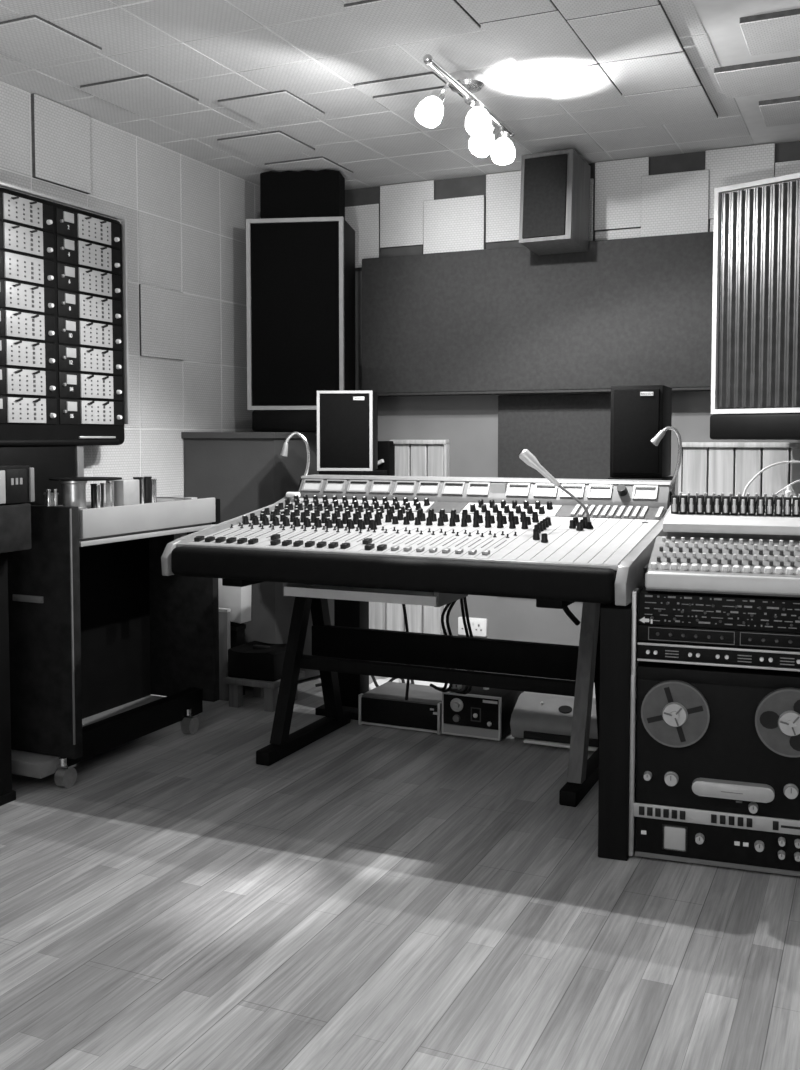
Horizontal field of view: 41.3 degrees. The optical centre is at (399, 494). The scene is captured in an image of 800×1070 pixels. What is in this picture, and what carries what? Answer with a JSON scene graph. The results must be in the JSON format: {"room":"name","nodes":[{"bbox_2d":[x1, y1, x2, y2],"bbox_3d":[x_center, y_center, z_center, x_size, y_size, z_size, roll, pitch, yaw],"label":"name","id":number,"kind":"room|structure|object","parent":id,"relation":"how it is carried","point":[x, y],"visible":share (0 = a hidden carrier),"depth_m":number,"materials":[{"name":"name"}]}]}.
{"room":"studio","nodes":[
{"label":"studio","id":0,"kind":"room"},
{"bbox_2d":[0,82,259,696],"bbox_3d":[-2.057,-0.224,2.407,0.117,2.485,7.100,1,3,24],"label":"wall","id":1,"kind":"structure","parent":0,"point":[213,335],"depth_m":4.59,"materials":[{"name":"tile"}]},
{"bbox_2d":[31,93,90,193],"bbox_3d":[-1.261,-1.303,3.952,0.021,0.296,0.295,1,3,24],"label":"tile","id":2,"kind":"structure","parent":1,"relation":"attached to","point":[61,156],"depth_m":3.93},
{"bbox_2d":[0,81,258,497],"bbox_3d":[-2.036,-0.185,2.337,0.014,2.355,6.987,1,3,24],"label":"trim","id":3,"kind":"structure","parent":1,"relation":"attached to","point":[31,177],"depth_m":4.55,"materials":[{"name":"white paint"}]},
{"bbox_2d":[139,284,183,359],"bbox_3d":[-1.017,-0.733,4.530,0.014,0.296,0.295,1,3,24],"label":"tile","id":4,"kind":"structure","parent":1,"relation":"attached to","point":[161,311],"depth_m":4.51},
{"bbox_2d":[0,0,754,189],"bbox_3d":[0.200,-1.365,1.253,5.130,0.120,7.220,1,3,24],"label":"ceiling","id":5,"kind":"structure","parent":0,"point":[116,30],"depth_m":3.73,"materials":[{"name":"tile"}]},
{"bbox_2d":[0,15,101,63],"bbox_3d":[-1.142,-1.414,3.298,0.295,0.014,0.295,1,3,24],"label":"tile","id":6,"kind":"structure","parent":5,"relation":"attached to","point":[32,39],"depth_m":3.29,"materials":[{"name":"white tile"}]},
{"bbox_2d":[80,74,198,111],"bbox_3d":[-0.932,-1.442,3.809,0.295,0.014,0.300,1,3,24],"label":"tile","id":7,"kind":"structure","parent":5,"relation":"attached to","point":[143,92],"depth_m":3.79,"materials":[{"name":"white tile"}]},
{"bbox_2d":[217,130,314,157],"bbox_3d":[-0.561,-1.478,4.474,0.300,0.014,0.300,1,3,24],"label":"tile","id":8,"kind":"structure","parent":5,"relation":"attached to","point":[273,143],"depth_m":4.45,"materials":[{"name":"white tile"}]},
{"bbox_2d":[218,90,324,123],"bbox_3d":[-0.478,-1.451,3.968,0.290,0.013,0.295,1,3,24],"label":"tile","id":9,"kind":"structure","parent":5,"relation":"attached to","point":[282,105],"depth_m":3.95,"materials":[{"name":"white tile"}]},
{"bbox_2d":[265,156,352,174],"bbox_3d":[-0.415,-1.500,4.868,0.300,0.014,0.300,1,3,24],"label":"tile","id":10,"kind":"structure","parent":5,"relation":"attached to","point":[313,163],"depth_m":4.79,"materials":[{"name":"white tile"}]},
{"bbox_2d":[0,0,799,186],"bbox_3d":[0.250,-1.312,1.244,5.028,0.010,6.998,1,3,24],"label":"trim","id":11,"kind":"structure","parent":5,"relation":"attached to","point":[720,19],"depth_m":3.45,"materials":[{"name":"white paint"}]},
{"bbox_2d":[354,71,445,95],"bbox_3d":[0.000,-1.436,3.704,0.300,0.014,0.120,1,3,24],"label":"tile","id":12,"kind":"structure","parent":5,"relation":"attached to","point":[428,79],"depth_m":3.69,"materials":[{"name":"white tile"}]},
{"bbox_2d":[344,0,480,43],"bbox_3d":[0.041,-1.404,3.110,0.305,0.014,0.310,1,3,24],"label":"tile","id":13,"kind":"structure","parent":5,"relation":"attached to","point":[394,21],"depth_m":3.11,"materials":[{"name":"white tile"}]},
{"bbox_2d":[373,86,463,110],"bbox_3d":[0.071,-1.445,3.859,0.300,0.014,0.160,1,3,24],"label":"tile","id":14,"kind":"structure","parent":5,"relation":"attached to","point":[406,99],"depth_m":3.84,"materials":[{"name":"white tile"}]},
{"bbox_2d":[415,54,514,164],"bbox_3d":[0.225,-1.307,3.554,0.193,0.249,0.860,1,3,24],"label":"ceiling light","id":15,"kind":"object","parent":5,"relation":"attached to","point":[429,113],"visible":1,"depth_m":3.52,"materials":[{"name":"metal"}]},
{"bbox_2d":[457,0,556,22],"bbox_3d":[0.280,-1.394,2.953,0.240,0.017,0.300,1,3,24],"label":"tile","id":16,"kind":"structure","parent":5,"relation":"attached to","point":[482,11],"depth_m":3.03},
{"bbox_2d":[480,8,597,73],"bbox_3d":[0.443,-1.413,3.312,0.240,0.017,0.470,1,3,24],"label":"tile","id":17,"kind":"structure","parent":5,"relation":"attached to","point":[545,41],"depth_m":3.29,"materials":[{"name":"white tile"}]},
{"bbox_2d":[519,149,590,254],"bbox_3d":[0.694,-1.266,4.627,0.230,0.400,0.372,2,4,27],"label":"speaker","id":18,"kind":"object","parent":5,"relation":"hanging from","point":[555,185],"visible":1,"depth_m":4.49},
{"bbox_2d":[522,154,567,238],"bbox_3d":[0.613,-1.261,4.484,0.188,0.339,0.020,2,0,27],"label":"grille","id":19,"kind":"object","parent":18,"relation":"attached to","point":[544,176],"depth_m":4.47,"materials":[{"name":"grey fabric"}]},
{"bbox_2d":[529,63,621,103],"bbox_3d":[0.616,-1.434,3.694,0.240,0.017,0.350,1,3,24],"label":"tile","id":20,"kind":"structure","parent":5,"relation":"attached to","point":[587,82],"depth_m":3.68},
{"bbox_2d":[552,0,658,19],"bbox_3d":[0.532,-1.390,2.882,0.272,0.017,0.380,1,3,24],"label":"tile","id":21,"kind":"structure","parent":5,"relation":"attached to","point":[570,9],"depth_m":3.01,"materials":[{"name":"white tile"}]},
{"bbox_2d":[567,1,682,62],"bbox_3d":[0.695,-1.410,3.242,0.272,0.017,0.390,1,3,24],"label":"tile","id":22,"kind":"structure","parent":5,"relation":"attached to","point":[648,30],"depth_m":3.21,"materials":[{"name":"white tile"}]},
{"bbox_2d":[600,48,700,95],"bbox_3d":[0.852,-1.429,3.587,0.272,0.017,0.350,1,3,24],"label":"tile","id":23,"kind":"structure","parent":5,"relation":"attached to","point":[675,70],"depth_m":3.57,"materials":[{"name":"white tile"}]},
{"bbox_2d":[624,83,717,126],"bbox_3d":[1.013,-1.448,3.942,0.272,0.017,0.410,1,3,24],"label":"tile","id":24,"kind":"structure","parent":5,"relation":"attached to","point":[687,104],"depth_m":3.92,"materials":[{"name":"white tile"}]},
{"bbox_2d":[714,56,799,98],"bbox_3d":[1.286,-1.427,3.610,0.380,0.022,0.290,1,3,24],"label":"tile","id":25,"kind":"structure","parent":5,"relation":"attached to","point":[783,74],"depth_m":3.59,"materials":[{"name":"white tile"}]},
{"bbox_2d":[739,8,799,55],"bbox_3d":[1.199,-1.405,3.200,0.300,0.022,0.290,1,3,24],"label":"tile","id":26,"kind":"structure","parent":5,"relation":"attached to","point":[773,32],"depth_m":3.19,"materials":[{"name":"white tile"}]},
{"bbox_2d":[759,96,799,126],"bbox_3d":[1.518,-1.447,3.976,0.300,0.022,0.290,1,3,24],"label":"tile","id":27,"kind":"structure","parent":5,"relation":"attached to","point":[780,111],"depth_m":3.97,"materials":[{"name":"white tile"}]},
{"bbox_2d":[0,675,799,1069],"bbox_3d":[0.225,1.123,1.444,5.130,0.100,7.100,1,3,24],"label":"floor","id":28,"kind":"structure","parent":0,"point":[364,897],"depth_m":2.51,"materials":[{"name":"laminate"}]},
{"bbox_2d":[0,553,15,805],"bbox_3d":[-1.515,0.584,3.096,0.343,0.795,0.700,1,3,24],"label":"base cabinet","id":29,"kind":"object","parent":28,"relation":"on","point":[7,794],"visible":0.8,"depth_m":3.32,"materials":[{"name":"black paint"}]},
{"bbox_2d":[0,465,34,552],"bbox_3d":[-1.459,0.051,3.085,0.400,0.262,0.680,1,3,24],"label":"recorder","id":30,"kind":"object","parent":29,"relation":"on","point":[17,490],"visible":1,"depth_m":3.24,"materials":[{"name":"black plastic"}]},
{"bbox_2d":[0,181,219,787],"bbox_3d":[-1.105,-0.056,3.793,0.445,1.996,1.090,1,3,24],"label":"equipment rack","id":31,"kind":"object","parent":28,"relation":"on","point":[97,628],"visible":1,"depth_m":3.79,"materials":[{"name":"black metal"}]},
{"bbox_2d":[219,608,230,700],"bbox_3d":[-0.775,0.697,4.637,0.067,0.402,0.028,1,3,24],"label":"plank","id":32,"kind":"object","parent":28,"relation":"on","point":[224,613],"visible":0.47,"depth_m":4.62,"materials":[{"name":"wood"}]},
{"bbox_2d":[230,624,245,694],"bbox_3d":[-0.749,0.734,4.708,0.105,0.320,0.080,1,3,24],"label":"ledge","id":33,"kind":"object","parent":28,"relation":"on","point":[237,633],"visible":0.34,"depth_m":4.67,"materials":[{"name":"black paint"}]},
{"bbox_2d":[218,578,251,625],"bbox_3d":[-0.734,0.465,4.689,0.135,0.220,0.085,1,3,24],"label":"box","id":34,"kind":"object","parent":33,"relation":"on","point":[237,599],"visible":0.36,"depth_m":4.65,"materials":[{"name":"cardboard"}]},
{"bbox_2d":[181,410,333,686],"bbox_3d":[-0.532,0.232,4.983,0.555,1.253,0.870,1,3,24],"label":"cabinet","id":35,"kind":"object","parent":28,"relation":"on","point":[247,471],"depth_m":4.76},
{"bbox_2d":[246,216,354,409],"bbox_3d":[-0.460,-0.835,5.006,0.450,0.870,0.330,0,3,7],"label":"monitor speaker","id":36,"kind":"object","parent":35,"relation":"on","point":[300,272],"visible":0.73,"depth_m":4.86},
{"bbox_2d":[260,169,344,218],"bbox_3d":[-0.451,-1.379,4.925,0.370,0.222,0.140,0,3,7],"label":"foam block","id":37,"kind":"object","parent":36,"relation":"on","point":[306,193],"visible":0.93,"depth_m":4.86,"materials":[{"name":"black fabric"}]},
{"bbox_2d":[224,671,304,711],"bbox_3d":[-0.583,0.838,4.589,0.250,0.125,0.260,1,3,24],"label":"stool","id":38,"kind":"object","parent":28,"relation":"on","point":[268,690],"visible":0.67,"depth_m":4.49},
{"bbox_2d":[228,641,286,681],"bbox_3d":[-0.588,0.713,4.584,0.230,0.125,0.220,1,3,24],"label":"equipment case","id":39,"kind":"object","parent":38,"relation":"on","point":[256,660],"visible":0.86,"depth_m":4.49,"materials":[{"name":"black paint"}]},
{"bbox_2d":[315,470,386,719],"bbox_3d":[-0.198,0.404,4.434,0.220,1.010,0.260,1,3,24],"label":"speaker stand","id":40,"kind":"object","parent":28,"relation":"on","point":[347,613],"visible":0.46,"depth_m":4.39,"materials":[{"name":"black paint"}]},
{"bbox_2d":[317,391,377,470],"bbox_3d":[-0.217,-0.268,4.431,0.228,0.327,0.204,0,3,5],"label":"speaker","id":41,"kind":"object","parent":40,"relation":"on","point":[347,421],"visible":1,"depth_m":4.33},
{"bbox_2d":[358,681,446,734],"bbox_3d":[0.051,0.856,4.292,0.352,0.122,0.278,1,3,24],"label":"amplifier","id":42,"kind":"object","parent":28,"relation":"on","point":[385,705],"visible":0.93,"depth_m":4.19,"materials":[{"name":"grey paint"}]},
{"bbox_2d":[222,579,603,806],"bbox_3d":[0.104,0.600,3.675,1.165,0.700,0.810,1,3,24],"label":"stand","id":43,"kind":"object","parent":28,"relation":"on","point":[331,645],"visible":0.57,"depth_m":3.77,"materials":[{"name":"black paint"}]},
{"bbox_2d":[161,474,675,605],"bbox_3d":[0.110,0.106,3.557,1.513,0.299,0.960,1,3,24],"label":"mixing console","id":44,"kind":"object","parent":43,"relation":"on","point":[528,538],"visible":0.98,"depth_m":3.39,"materials":[{"name":"grey paint"}]},
{"bbox_2d":[285,492,300,497],"bbox_3d":[-0.418,-0.001,4.118,0.064,0.022,0.026,1,3,24],"label":"lamp","id":45,"kind":"object","parent":44,"relation":"on","point":[288,494],"visible":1,"depth_m":4.11,"materials":[{"name":"plastic"}]},
{"bbox_2d":[280,432,309,490],"bbox_3d":[-0.413,-0.132,4.185,0.119,0.236,0.046,0,3,-1],"label":"gooseneck lamp","id":46,"kind":"object","parent":44,"relation":"on","point":[284,452],"visible":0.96,"depth_m":4.17,"materials":[{"name":"silver metal"}]},
{"bbox_2d":[328,481,343,482],"bbox_3d":[-0.248,-0.051,4.110,0.070,0.006,0.004,1,-30,24],"label":"hood","id":47,"kind":"object","parent":44,"relation":"attached to","point":[328,481],"depth_m":4.11,"materials":[{"name":"black plastic"}]},
{"bbox_2d":[350,481,366,483],"bbox_3d":[-0.158,-0.048,4.069,0.070,0.006,0.004,1,-30,24],"label":"hood","id":48,"kind":"object","parent":44,"relation":"attached to","point":[351,481],"depth_m":4.07,"materials":[{"name":"black plastic"}]},
{"bbox_2d":[283,583,467,606],"bbox_3d":[-0.084,0.296,3.557,0.565,0.089,0.270,1,3,24],"label":"tray","id":49,"kind":"object","parent":44,"relation":"attached to","point":[434,599],"visible":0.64,"depth_m":3.46,"materials":[{"name":"white paint"}]},
{"bbox_2d":[374,482,389,483],"bbox_3d":[-0.068,-0.046,4.028,0.070,0.006,0.004,1,-30,24],"label":"hood","id":50,"kind":"object","parent":44,"relation":"attached to","point":[374,482],"depth_m":4.03,"materials":[{"name":"black plastic"}]},
{"bbox_2d":[402,604,409,699],"bbox_3d":[0.021,0.505,4.045,0.036,0.593,0.133,1,3,16],"label":"cable","id":51,"kind":"object","parent":44,"relation":"hanging from","point":[403,605],"visible":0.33,"depth_m":4.04,"materials":[{"name":"black rubber"}]},
{"bbox_2d":[397,482,414,483],"bbox_3d":[0.023,-0.044,3.987,0.070,0.006,0.004,1,-30,24],"label":"hood","id":52,"kind":"object","parent":44,"relation":"attached to","point":[397,482],"depth_m":3.99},
{"bbox_2d":[421,483,437,484],"bbox_3d":[0.110,-0.042,3.947,0.070,0.006,0.004,1,-30,24],"label":"hood","id":53,"kind":"object","parent":44,"relation":"attached to","point":[421,483],"depth_m":3.95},
{"bbox_2d":[430,602,451,690],"bbox_3d":[0.163,0.482,4.004,0.041,0.542,0.205,-2,4,-28],"label":"cable","id":54,"kind":"object","parent":44,"relation":"hanging from","point":[448,604],"visible":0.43,"depth_m":3.98,"materials":[{"name":"black rubber"}]},
{"bbox_2d":[435,600,456,691],"bbox_3d":[0.182,0.485,3.996,0.040,0.547,0.206,-1,3,-24],"label":"cable","id":55,"kind":"object","parent":44,"relation":"hanging from","point":[448,689],"visible":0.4,"depth_m":3.97,"materials":[{"name":"black rubber"}]},
{"bbox_2d":[445,483,462,484],"bbox_3d":[0.200,-0.040,3.907,0.070,0.006,0.004,1,-30,24],"label":"hood","id":56,"kind":"object","parent":44,"relation":"attached to","point":[445,483],"depth_m":3.91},
{"bbox_2d":[450,598,468,693],"bbox_3d":[0.234,0.485,3.983,0.053,0.547,0.172,-1,3,-11],"label":"cable","id":57,"kind":"object","parent":44,"relation":"hanging from","point":[461,599],"visible":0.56,"depth_m":3.94,"materials":[{"name":"black rubber"}]},
{"bbox_2d":[456,597,472,693],"bbox_3d":[0.249,0.486,3.971,0.053,0.548,0.183,-1,3,-11],"label":"cable","id":58,"kind":"object","parent":44,"relation":"hanging from","point":[464,598],"visible":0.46,"depth_m":3.94,"materials":[{"name":"black rubber"}]},
{"bbox_2d":[470,484,487,485],"bbox_3d":[0.289,-0.037,3.866,0.070,0.006,0.004,1,-30,24],"label":"hood","id":59,"kind":"object","parent":44,"relation":"attached to","point":[470,484],"depth_m":3.86,"materials":[{"name":"black plastic"}]},
{"bbox_2d":[510,484,527,486],"bbox_3d":[0.427,-0.034,3.804,0.070,0.006,0.004,1,-30,24],"label":"hood","id":60,"kind":"object","parent":44,"relation":"attached to","point":[515,485],"depth_m":3.80,"materials":[{"name":"white plastic"}]},
{"bbox_2d":[537,485,555,486],"bbox_3d":[0.520,-0.032,3.762,0.070,0.006,0.004,1,-30,24],"label":"hood","id":61,"kind":"object","parent":44,"relation":"attached to","point":[537,485],"depth_m":3.76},
{"bbox_2d":[519,449,592,528],"bbox_3d":[0.502,-0.022,3.414,0.242,0.254,0.038,1,3,12],"label":"microphone","id":62,"kind":"object","parent":44,"relation":"on","point":[525,455],"visible":1,"depth_m":3.41,"materials":[{"name":"silver metal"}]},
{"bbox_2d":[563,606,579,625],"bbox_3d":[0.574,0.342,3.665,0.128,0.230,0.033,-3,4,-39],"label":"cable","id":63,"kind":"object","parent":44,"relation":"hanging from","point":[566,610],"visible":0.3,"depth_m":3.68,"materials":[{"name":"black rubber"}]},
{"bbox_2d":[563,485,582,487],"bbox_3d":[0.607,-0.029,3.722,0.070,0.006,0.004,1,-30,24],"label":"hood","id":64,"kind":"object","parent":44,"relation":"attached to","point":[564,486],"depth_m":3.72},
{"bbox_2d":[591,486,610,487],"bbox_3d":[0.697,-0.027,3.682,0.070,0.006,0.004,1,-30,24],"label":"hood","id":65,"kind":"object","parent":44,"relation":"attached to","point":[591,486],"depth_m":3.68,"materials":[{"name":"white plastic"}]},
{"bbox_2d":[635,487,655,488],"bbox_3d":[0.839,-0.024,3.618,0.070,0.006,0.004,1,-30,24],"label":"hood","id":66,"kind":"object","parent":44,"relation":"attached to","point":[635,487],"depth_m":3.62,"materials":[{"name":"white plastic"}]},
{"bbox_2d":[650,426,681,501],"bbox_3d":[0.894,-0.104,3.587,0.108,0.256,0.054,0,3,-8],"label":"gooseneck lamp","id":67,"kind":"object","parent":44,"relation":"on","point":[656,440],"visible":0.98,"depth_m":3.57,"materials":[{"name":"silver metal"}]},
{"bbox_2d":[369,677,524,691],"bbox_3d":[0.215,0.871,4.789,0.720,0.034,0.620,1,3,24],"label":"paper sheet","id":68,"kind":"object","parent":28,"relation":"on","point":[379,681],"visible":0.06,"depth_m":4.87,"materials":[{"name":"white paper"}]},
{"bbox_2d":[315,676,404,686],"bbox_3d":[-0.138,0.826,4.735,0.474,0.087,0.176,2,4,31],"label":"cable","id":69,"kind":"object","parent":68,"relation":"on","point":[373,677],"visible":0.23,"depth_m":4.67,"materials":[{"name":"black rubber"}]},
{"bbox_2d":[442,685,523,740],"bbox_3d":[0.328,0.828,4.159,0.237,0.173,0.318,1,3,24],"label":"amplifier","id":70,"kind":"object","parent":28,"relation":"on","point":[484,713],"visible":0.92,"depth_m":4.04,"materials":[{"name":"black paint"}]},
{"bbox_2d":[452,684,461,689],"bbox_3d":[0.217,0.739,4.120,0.044,0.032,0.038,1,3,24],"label":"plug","id":71,"kind":"object","parent":70,"relation":"on","point":[454,686],"visible":0.39,"depth_m":4.10,"materials":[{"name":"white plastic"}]},
{"bbox_2d":[510,678,597,751],"bbox_3d":[0.633,0.824,4.055,0.355,0.188,0.345,1,3,24],"label":"printer","id":72,"kind":"object","parent":28,"relation":"on","point":[537,718],"visible":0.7,"depth_m":3.96,"materials":[{"name":"grey plastic"}]},
{"bbox_2d":[524,739,597,751],"bbox_3d":[0.602,0.920,3.920,0.285,0.010,0.065,1,3,24],"label":"paper tray","id":73,"kind":"object","parent":72,"relation":"on","point":[564,743],"depth_m":3.91,"materials":[{"name":"white plastic"}]},
{"bbox_2d":[608,476,672,479],"bbox_3d":[0.887,0.435,3.921,0.220,1.003,0.260,1,3,24],"label":"speaker stand","id":74,"kind":"object","parent":28,"relation":"on","point":[666,477],"visible":0.07,"depth_m":3.81,"materials":[{"name":"black paint"}]},
{"bbox_2d":[610,385,671,477],"bbox_3d":[0.888,-0.234,3.904,0.186,0.330,0.264,1,3,21],"label":"speaker","id":75,"kind":"object","parent":74,"relation":"on","point":[639,413],"visible":1,"depth_m":3.79},
{"bbox_2d":[613,389,659,473],"bbox_3d":[0.845,-0.227,3.793,0.162,0.302,0.018,1,3,21],"label":"grille","id":76,"kind":"object","parent":75,"relation":"attached to","point":[636,412],"depth_m":3.78,"materials":[{"name":"black fabric"}]},
{"bbox_2d":[598,588,799,860],"bbox_3d":[0.926,0.613,3.055,0.615,0.743,0.580,1,3,19],"label":"equipment rack","id":77,"kind":"object","parent":28,"relation":"on","point":[618,624],"visible":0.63,"depth_m":2.87,"materials":[{"name":"black wood"}]},
{"bbox_2d":[629,661,799,876],"bbox_3d":[0.899,0.722,2.927,0.494,0.523,0.311,1,3,19],"label":"deck","id":78,"kind":"object","parent":77,"relation":"in","point":[725,798],"visible":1,"depth_m":2.81,"materials":[{"name":"metal"}]},
{"bbox_2d":[641,680,709,747],"bbox_3d":[0.732,0.585,2.824,0.178,0.178,0.036,1,3,19],"label":"reel","id":79,"kind":"object","parent":78,"relation":"hanging from","point":[674,713],"visible":1,"depth_m":2.82,"materials":[{"name":"grey paint"}]},
{"bbox_2d":[755,688,799,756],"bbox_3d":[1.008,0.588,2.729,0.178,0.178,0.036,1,3,19],"label":"reel","id":80,"kind":"object","parent":78,"relation":"hanging from","point":[777,715],"visible":1,"depth_m":2.74,"materials":[{"name":"grey paint"}]},
{"bbox_2d":[637,641,799,671],"bbox_3d":[0.914,0.419,2.926,0.476,0.053,0.311,1,3,19],"label":"control panel","id":81,"kind":"object","parent":77,"relation":"in","point":[665,652],"visible":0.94,"depth_m":2.80,"materials":[{"name":"metal"}]},
{"bbox_2d":[638,624,799,649],"bbox_3d":[0.915,0.369,2.925,0.476,0.044,0.309,1,3,19],"label":"filter","id":82,"kind":"object","parent":77,"relation":"in","point":[654,633],"visible":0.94,"depth_m":2.79,"materials":[{"name":"grey paint"}]},
{"bbox_2d":[638,588,799,632],"bbox_3d":[0.882,0.308,2.827,0.476,0.086,0.107,1,3,19],"label":"patch bay","id":83,"kind":"object","parent":77,"relation":"in","point":[736,612],"visible":1,"depth_m":2.79,"materials":[{"name":"plastic"}]},
{"bbox_2d":[643,536,799,596],"bbox_3d":[1.118,0.192,2.813,0.893,0.123,0.329,1,3,19],"label":"mixer","id":84,"kind":"object","parent":77,"relation":"on","point":[762,567],"visible":1,"depth_m":2.81,"materials":[{"name":"grey metal"}]},
{"bbox_2d":[663,492,799,539],"bbox_3d":[1.239,0.119,3.087,0.890,0.240,0.385,1,3,19],"label":"mixer","id":85,"kind":"object","parent":77,"relation":"on","point":[738,516],"visible":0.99,"depth_m":3.08,"materials":[{"name":"grey paint"}]},
{"bbox_2d":[742,461,799,495],"bbox_3d":[1.207,-0.042,3.182,0.386,0.121,0.049,0,3,-4],"label":"cable","id":86,"kind":"object","parent":85,"relation":"attached to","point":[783,462],"visible":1,"depth_m":3.18,"materials":[{"name":"white plastic"}]},
{"bbox_2d":[765,480,799,503],"bbox_3d":[1.246,-0.013,3.199,0.322,0.082,0.043,0,3,-5],"label":"cable","id":87,"kind":"object","parent":85,"relation":"attached to","point":[784,488],"visible":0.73,"depth_m":3.20,"materials":[{"name":"white plastic"}]},
{"bbox_2d":[785,485,792,508],"bbox_3d":[1.171,0.005,3.192,0.024,0.071,0.024,1,3,19],"label":"adapter","id":88,"kind":"object","parent":85,"relation":"on","point":[788,491],"visible":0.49,"depth_m":3.18,"materials":[{"name":"plastic"}]},
{"bbox_2d":[355,271,799,667],"bbox_3d":[1.717,-0.341,4.535,5.030,2.485,0.100,1,3,24],"label":"wall","id":89,"kind":"structure","parent":0,"point":[469,423],"depth_m":5.10,"materials":[{"name":"paint"}]},
{"bbox_2d":[345,204,380,268],"bbox_3d":[-0.206,-1.282,5.275,0.235,0.305,0.030,1,3,24],"label":"tile","id":90,"kind":"structure","parent":89,"relation":"attached to","point":[364,219],"depth_m":5.24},
{"bbox_2d":[376,441,394,475],"bbox_3d":[-0.081,-0.166,5.236,0.095,0.200,0.128,1,3,24],"label":"switch box","id":91,"kind":"object","parent":89,"relation":"attached to","point":[386,449],"visible":0.4,"depth_m":5.20,"materials":[{"name":"black paint"}]},
{"bbox_2d":[369,602,441,634],"bbox_3d":[-0.023,0.493,5.262,0.492,0.500,0.026,1,3,24],"label":"board","id":92,"kind":"object","parent":89,"relation":"attached to","point":[382,616],"visible":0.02,"depth_m":5.24,"materials":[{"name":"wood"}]},
{"bbox_2d":[380,180,434,248],"bbox_3d":[0.036,-1.365,5.165,0.287,0.302,0.022,1,3,24],"label":"tile","id":93,"kind":"structure","parent":89,"relation":"attached to","point":[401,205],"depth_m":5.16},
{"bbox_2d":[390,440,448,634],"bbox_3d":[0.094,0.252,5.222,0.299,1.047,0.050,1,3,24],"label":"trim","id":94,"kind":"structure","parent":89,"relation":"attached to","point":[412,457],"depth_m":5.18,"materials":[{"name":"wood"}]},
{"bbox_2d":[423,195,485,253],"bbox_3d":[0.260,-1.271,5.061,0.310,0.285,0.035,1,3,24],"label":"tile","id":95,"kind":"structure","parent":89,"relation":"attached to","point":[450,224],"depth_m":5.04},
{"bbox_2d":[458,617,486,636],"bbox_3d":[0.351,0.638,5.138,0.146,0.086,0.028,1,3,24],"label":"wall socket","id":96,"kind":"object","parent":89,"relation":"attached to","point":[478,625],"visible":0.79,"depth_m":5.12,"materials":[{"name":"white plastic"}]},
{"bbox_2d":[486,171,520,242],"bbox_3d":[0.531,-1.345,4.941,0.270,0.317,0.022,1,3,24],"label":"tile","id":97,"kind":"structure","parent":89,"relation":"attached to","point":[502,189],"depth_m":4.95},
{"bbox_2d":[362,232,713,396],"bbox_3d":[0.604,-0.800,4.878,1.680,0.665,0.130,1,3,24],"label":"wall panel","id":98,"kind":"object","parent":89,"relation":"attached to","point":[626,311],"visible":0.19,"depth_m":4.79,"materials":[{"name":"grey fabric"}]},
{"bbox_2d":[498,394,610,478],"bbox_3d":[0.813,0.000,4.893,0.755,0.925,0.030,1,3,24],"label":"acoustic panel","id":99,"kind":"object","parent":89,"relation":"attached to","point":[568,435],"visible":0.25,"depth_m":4.90,"materials":[{"name":"grey fabric"}]},
{"bbox_2d":[345,141,799,270],"bbox_3d":[1.694,-1.276,4.433,5.030,0.405,0.012,1,3,24],"label":"trim","id":100,"kind":"structure","parent":89,"relation":"attached to","point":[786,151],"depth_m":5.01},
{"bbox_2d":[588,178,594,240],"bbox_3d":[0.764,-1.271,4.832,0.242,0.310,0.034,1,3,24],"label":"tile","id":101,"kind":"structure","parent":89,"relation":"attached to","point":[592,181],"depth_m":4.77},
{"bbox_2d":[595,228,640,240],"bbox_3d":[0.979,-1.150,4.753,0.210,0.077,0.012,1,3,24],"label":"tile","id":102,"kind":"object","parent":89,"relation":"attached to","point":[636,232],"depth_m":4.75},
{"bbox_2d":[594,157,649,230],"bbox_3d":[0.990,-1.341,4.731,0.240,0.302,0.024,1,3,24],"label":"tile","id":103,"kind":"structure","parent":89,"relation":"attached to","point":[617,182],"depth_m":4.72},
{"bbox_2d":[641,169,708,236],"bbox_3d":[1.202,-1.244,4.634,0.290,0.318,0.036,1,3,24],"label":"tile","id":104,"kind":"structure","parent":89,"relation":"attached to","point":[671,203],"depth_m":4.62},
{"bbox_2d":[710,219,713,231],"bbox_3d":[1.521,-1.131,4.502,0.395,0.108,0.024,1,3,24],"label":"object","id":105,"kind":"structure","parent":89,"relation":"attached to","point":[711,220],"depth_m":4.57,"materials":[{"name":"white"}]},
{"bbox_2d":[678,442,799,501],"bbox_3d":[2.337,0.312,4.207,2.424,1.037,0.050,1,3,24],"label":"radiator","id":106,"kind":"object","parent":89,"relation":"attached to","point":[693,478],"depth_m":4.57,"materials":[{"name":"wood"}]},
{"bbox_2d":[705,143,774,219],"bbox_3d":[1.449,-1.335,4.523,0.283,0.292,0.024,1,3,24],"label":"tile","id":107,"kind":"structure","parent":89,"relation":"attached to","point":[736,165],"depth_m":4.51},
{"bbox_2d":[710,413,799,439],"bbox_3d":[1.641,-0.271,4.239,0.745,0.098,0.475,-3,4,-44],"label":"plinth","id":108,"kind":"object","parent":89,"relation":"attached to","point":[775,426],"visible":1,"depth_m":4.01,"materials":[{"name":"black paint"}]},
{"bbox_2d":[711,173,799,413],"bbox_3d":[1.490,-0.749,4.077,0.330,0.870,0.450,-3,4,-44],"label":"acoustic panel","id":109,"kind":"object","parent":108,"relation":"on","point":[755,362],"visible":0.97,"depth_m":4.00,"materials":[{"name":"corrugated shiny metal"},{"name":"pale painted frame"}]},
{"bbox_2d":[775,160,799,176],"bbox_3d":[1.766,-1.286,4.376,0.412,0.206,0.034,1,3,24],"label":"tile","id":110,"kind":"structure","parent":89,"relation":"attached to","point":[789,167],"depth_m":4.42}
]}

